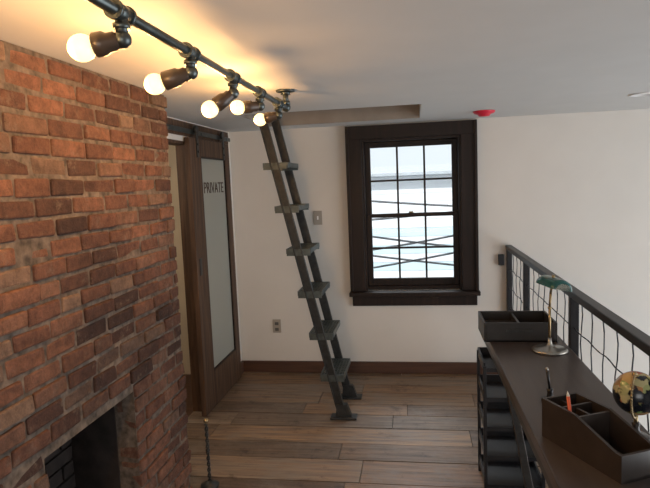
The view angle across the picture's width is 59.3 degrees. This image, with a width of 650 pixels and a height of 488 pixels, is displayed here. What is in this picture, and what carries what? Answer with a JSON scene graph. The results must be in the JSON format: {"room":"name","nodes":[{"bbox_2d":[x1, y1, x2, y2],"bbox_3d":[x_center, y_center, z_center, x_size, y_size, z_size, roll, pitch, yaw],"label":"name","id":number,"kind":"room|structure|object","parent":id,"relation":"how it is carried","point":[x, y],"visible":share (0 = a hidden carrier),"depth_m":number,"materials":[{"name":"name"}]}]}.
{"room":"loft home office","nodes":[
{"label":"loft home office","id":0,"kind":"room"},
{"bbox_2d":[168,145,190,373],"bbox_3d":[-1.707,0.259,3.636,1.290,2.058,2.770,-1,6,9],"label":"wall","id":1,"kind":"structure","parent":0,"point":[172,150],"depth_m":4.86,"materials":[{"name":"beige paint"}]},
{"bbox_2d":[167,116,241,360],"bbox_3d":[-1.346,0.479,1.416,0.100,2.058,7.070,-1,6,9],"label":"wall","id":2,"kind":"structure","parent":0,"point":[170,136],"depth_m":4.81,"materials":[{"name":"paint"}]},
{"bbox_2d":[168,139,201,411],"bbox_3d":[-1.011,0.306,3.580,0.100,1.920,0.939,-1,6,9],"label":"trim","id":3,"kind":"structure","parent":2,"relation":"attached to","point":[179,145],"depth_m":4.02,"materials":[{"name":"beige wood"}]},
{"bbox_2d":[166,117,227,143],"bbox_3d":[-0.950,-0.768,3.796,0.006,0.095,1.900,-1,6,9],"label":"trim","id":4,"kind":"structure","parent":2,"relation":"attached to","point":[170,121],"depth_m":3.96,"materials":[{"name":"brown wood"}]},
{"bbox_2d":[166,124,229,141],"bbox_3d":[-0.933,-0.754,3.800,0.035,0.031,1.850,-1,6,9],"label":"barn door track","id":5,"kind":"object","parent":2,"relation":"attached to","point":[170,127],"visible":0.52,"depth_m":3.90,"materials":[{"name":"black metal"}]},
{"bbox_2d":[184,125,241,415],"bbox_3d":[-0.818,0.158,4.302,0.049,2.023,0.830,-1,6,9],"label":"door","id":6,"kind":"structure","parent":5,"relation":"hanging from","point":[210,214],"depth_m":4.22,"materials":[{"name":"brown wood"}]},
{"bbox_2d":[204,182,223,192],"bbox_3d":[-0.834,-0.425,4.293,0.002,0.080,0.419,-1,6,9],"label":"private lettering","id":7,"kind":"object","parent":6,"relation":"attached to","point":[219,183],"visible":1,"depth_m":4.27,"materials":[{"name":"black paint"}]},
{"bbox_2d":[241,361,243,373],"bbox_3d":[-0.725,1.072,4.899,0.020,0.098,0.130,-1,6,9],"label":"baseboard","id":8,"kind":"structure","parent":2,"relation":"attached to","point":[242,364],"depth_m":4.92,"materials":[{"name":"brown wood"}]},
{"bbox_2d":[0,0,649,131],"bbox_3d":[0.835,-0.641,0.904,7.200,0.100,7.170,-1,6,9],"label":"ceiling","id":9,"kind":"structure","parent":0,"point":[453,59],"depth_m":2.00,"materials":[{"name":"paint"}]},
{"bbox_2d":[67,0,294,125],"bbox_3d":[-0.408,-0.505,1.617,0.173,0.220,2.465,-1,6,9],"label":"track light","id":10,"kind":"object","parent":9,"relation":"attached to","point":[81,47],"visible":1,"depth_m":1.56,"materials":[{"name":"black metal"}]},
{"bbox_2d":[239,104,419,126],"bbox_3d":[0.055,-1.242,3.904,1.220,0.734,0.820,-1,6,9],"label":"ceiling hatch","id":11,"kind":"object","parent":9,"relation":"in","point":[399,111],"depth_m":4.29,"materials":[{"name":"beige paint"}]},
{"bbox_2d":[473,110,494,116],"bbox_3d":[1.110,-0.909,3.982,0.150,0.036,0.150,-1,6,9],"label":"sprinkler","id":12,"kind":"object","parent":9,"relation":"attached to","point":[481,113],"visible":1,"depth_m":3.94,"materials":[{"name":"red plastic"}]},
{"bbox_2d":[628,92,649,96],"bbox_3d":[1.907,-0.898,3.433,0.150,0.008,0.150,-1,6,9],"label":"recessed light","id":13,"kind":"object","parent":9,"relation":"in","point":[643,93],"visible":1,"depth_m":3.43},
{"bbox_2d":[183,372,548,487],"bbox_3d":[-0.813,1.614,1.462,3.665,0.250,7.070,-1,6,9],"label":"floor","id":14,"kind":"structure","parent":0,"point":[270,429],"depth_m":3.67,"materials":[{"name":"brown wood"}]},
{"bbox_2d":[0,40,192,487],"bbox_3d":[-1.193,0.524,0.946,0.344,2.056,3.990,-1,6,9],"label":"chimney breast","id":15,"kind":"object","parent":14,"relation":"on","point":[93,394],"visible":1,"depth_m":2.09,"materials":[{"name":"red brick"}]},
{"bbox_2d":[201,418,218,487],"bbox_3d":[-0.631,1.120,3.073,0.100,0.379,0.100,-1,6,9],"label":"stand","id":16,"kind":"object","parent":14,"relation":"on","point":[210,483],"visible":1,"depth_m":3.07,"materials":[{"name":"metal"}]},
{"bbox_2d":[259,119,361,419],"bbox_3d":[-0.094,0.114,4.018,0.605,2.136,0.460,-1,6,9],"label":"library ladder","id":17,"kind":"object","parent":14,"relation":"on","point":[335,370],"visible":0.95,"depth_m":3.89,"materials":[{"name":"metal"}]},
{"bbox_2d":[477,347,544,487],"bbox_3d":[0.951,0.910,2.943,0.291,0.695,0.286,-1,6,9],"label":"rack","id":18,"kind":"object","parent":14,"relation":"on","point":[499,463],"visible":0.57,"depth_m":2.96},
{"bbox_2d":[485,335,649,487],"bbox_3d":[0.821,0.995,1.690,0.348,0.800,2.850,-1,6,9],"label":"desk","id":19,"kind":"object","parent":14,"relation":"on","point":[522,373],"visible":0.58,"depth_m":2.14,"materials":[{"name":"dark stained wood"},{"name":"black metal"}]},
{"bbox_2d":[478,311,556,341],"bbox_3d":[0.962,0.413,2.878,0.340,0.095,0.265,-1,6,9],"label":"box","id":20,"kind":"object","parent":19,"relation":"on","point":[493,326],"visible":0.99,"depth_m":2.77,"materials":[{"name":"black paint"}]},
{"bbox_2d":[541,367,553,400],"bbox_3d":[0.796,0.494,2.020,0.060,0.127,0.060,-1,6,9],"label":"pen","id":21,"kind":"object","parent":19,"relation":"on","point":[549,389],"visible":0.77,"depth_m":2.01,"materials":[{"name":"black paint"}]},
{"bbox_2d":[531,275,571,355],"bbox_3d":[1.018,0.313,2.583,0.156,0.350,0.180,-3,6,-4],"label":"lamp","id":22,"kind":"object","parent":19,"relation":"on","point":[549,349],"visible":1,"depth_m":2.56,"materials":[{"name":"silver metal"}]},
{"bbox_2d":[542,391,649,484],"bbox_3d":[0.773,0.515,1.623,0.128,0.172,0.310,-4,6,-17],"label":"desk organizer","id":23,"kind":"object","parent":19,"relation":"on","point":[586,428],"visible":1,"depth_m":1.61,"materials":[{"name":"brown wood"}]},
{"bbox_2d":[612,371,649,440],"bbox_3d":[0.925,0.478,1.697,0.128,0.218,0.130,-1,6,9],"label":"desk globe","id":24,"kind":"object","parent":19,"relation":"on","point":[631,389],"visible":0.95,"depth_m":1.66,"materials":[{"name":"black plastic"}]},
{"bbox_2d":[498,245,649,432],"bbox_3d":[1.097,0.790,2.299,0.109,1.058,4.695,-1,6,9],"label":"mesh railing","id":25,"kind":"object","parent":14,"relation":"on","point":[641,340],"visible":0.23,"depth_m":2.69,"materials":[{"name":"black metal"}]},
{"bbox_2d":[229,109,649,430],"bbox_3d":[2.123,1.252,4.669,5.910,4.758,0.200,-1,6,9],"label":"wall","id":26,"kind":"structure","parent":0,"point":[570,192],"depth_m":4.53,"materials":[{"name":"paint"}]},
{"bbox_2d":[272,319,280,332],"bbox_3d":[-0.413,0.704,4.891,0.072,0.116,0.008,-1,6,9],"label":"wall outlet","id":27,"kind":"object","parent":26,"relation":"attached to","point":[276,322],"visible":1,"depth_m":4.89,"materials":[{"name":"beige plastic"}]},
{"bbox_2d":[313,211,321,224],"bbox_3d":[-0.060,-0.217,4.732,0.072,0.116,0.012,-1,6,9],"label":"light switch","id":28,"kind":"object","parent":26,"relation":"attached to","point":[317,215],"visible":1,"depth_m":4.73,"materials":[{"name":"beige plastic"}]},
{"bbox_2d":[242,360,497,373],"bbox_3d":[0.390,1.037,4.800,2.255,0.098,0.020,-1,6,9],"label":"baseboard","id":29,"kind":"structure","parent":26,"relation":"attached to","point":[249,365],"depth_m":4.78,"materials":[{"name":"brown wood"}]},
{"bbox_2d":[345,119,480,305],"bbox_3d":[0.713,-0.235,4.676,1.048,1.469,0.285,-1,6,9],"label":"window","id":30,"kind":"structure","parent":26,"relation":"in","point":[461,134],"depth_m":4.63,"materials":[{"name":"brown wood"}]},
{"label":"outside","id":31,"kind":"structure","parent":0,"visible":0},
{"bbox_3d":[2.213,2.787,13.699,24.000,0.200,17.030,-1,6,9],"label":"ground","id":32,"kind":"structure","parent":31,"visible":0},
{"bbox_2d":[371,171,453,277],"bbox_3d":[1.456,0.668,12.423,11.400,4.340,3.300,-1,6,9],"label":"neighbouring house","id":33,"kind":"structure","parent":32,"relation":"on","point":[437,191],"depth_m":10.90,"materials":[{"name":"white"}]},
{"bbox_2d":[372,200,453,268],"bbox_3d":[1.159,0.946,7.257,5.220,4.900,0.220,-1,6,9],"label":"power lines","id":34,"kind":"object","parent":32,"relation":"on","point":[377,201],"visible":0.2,"depth_m":7.15,"materials":[{"name":"black rubber-coated cable"}]}
]}

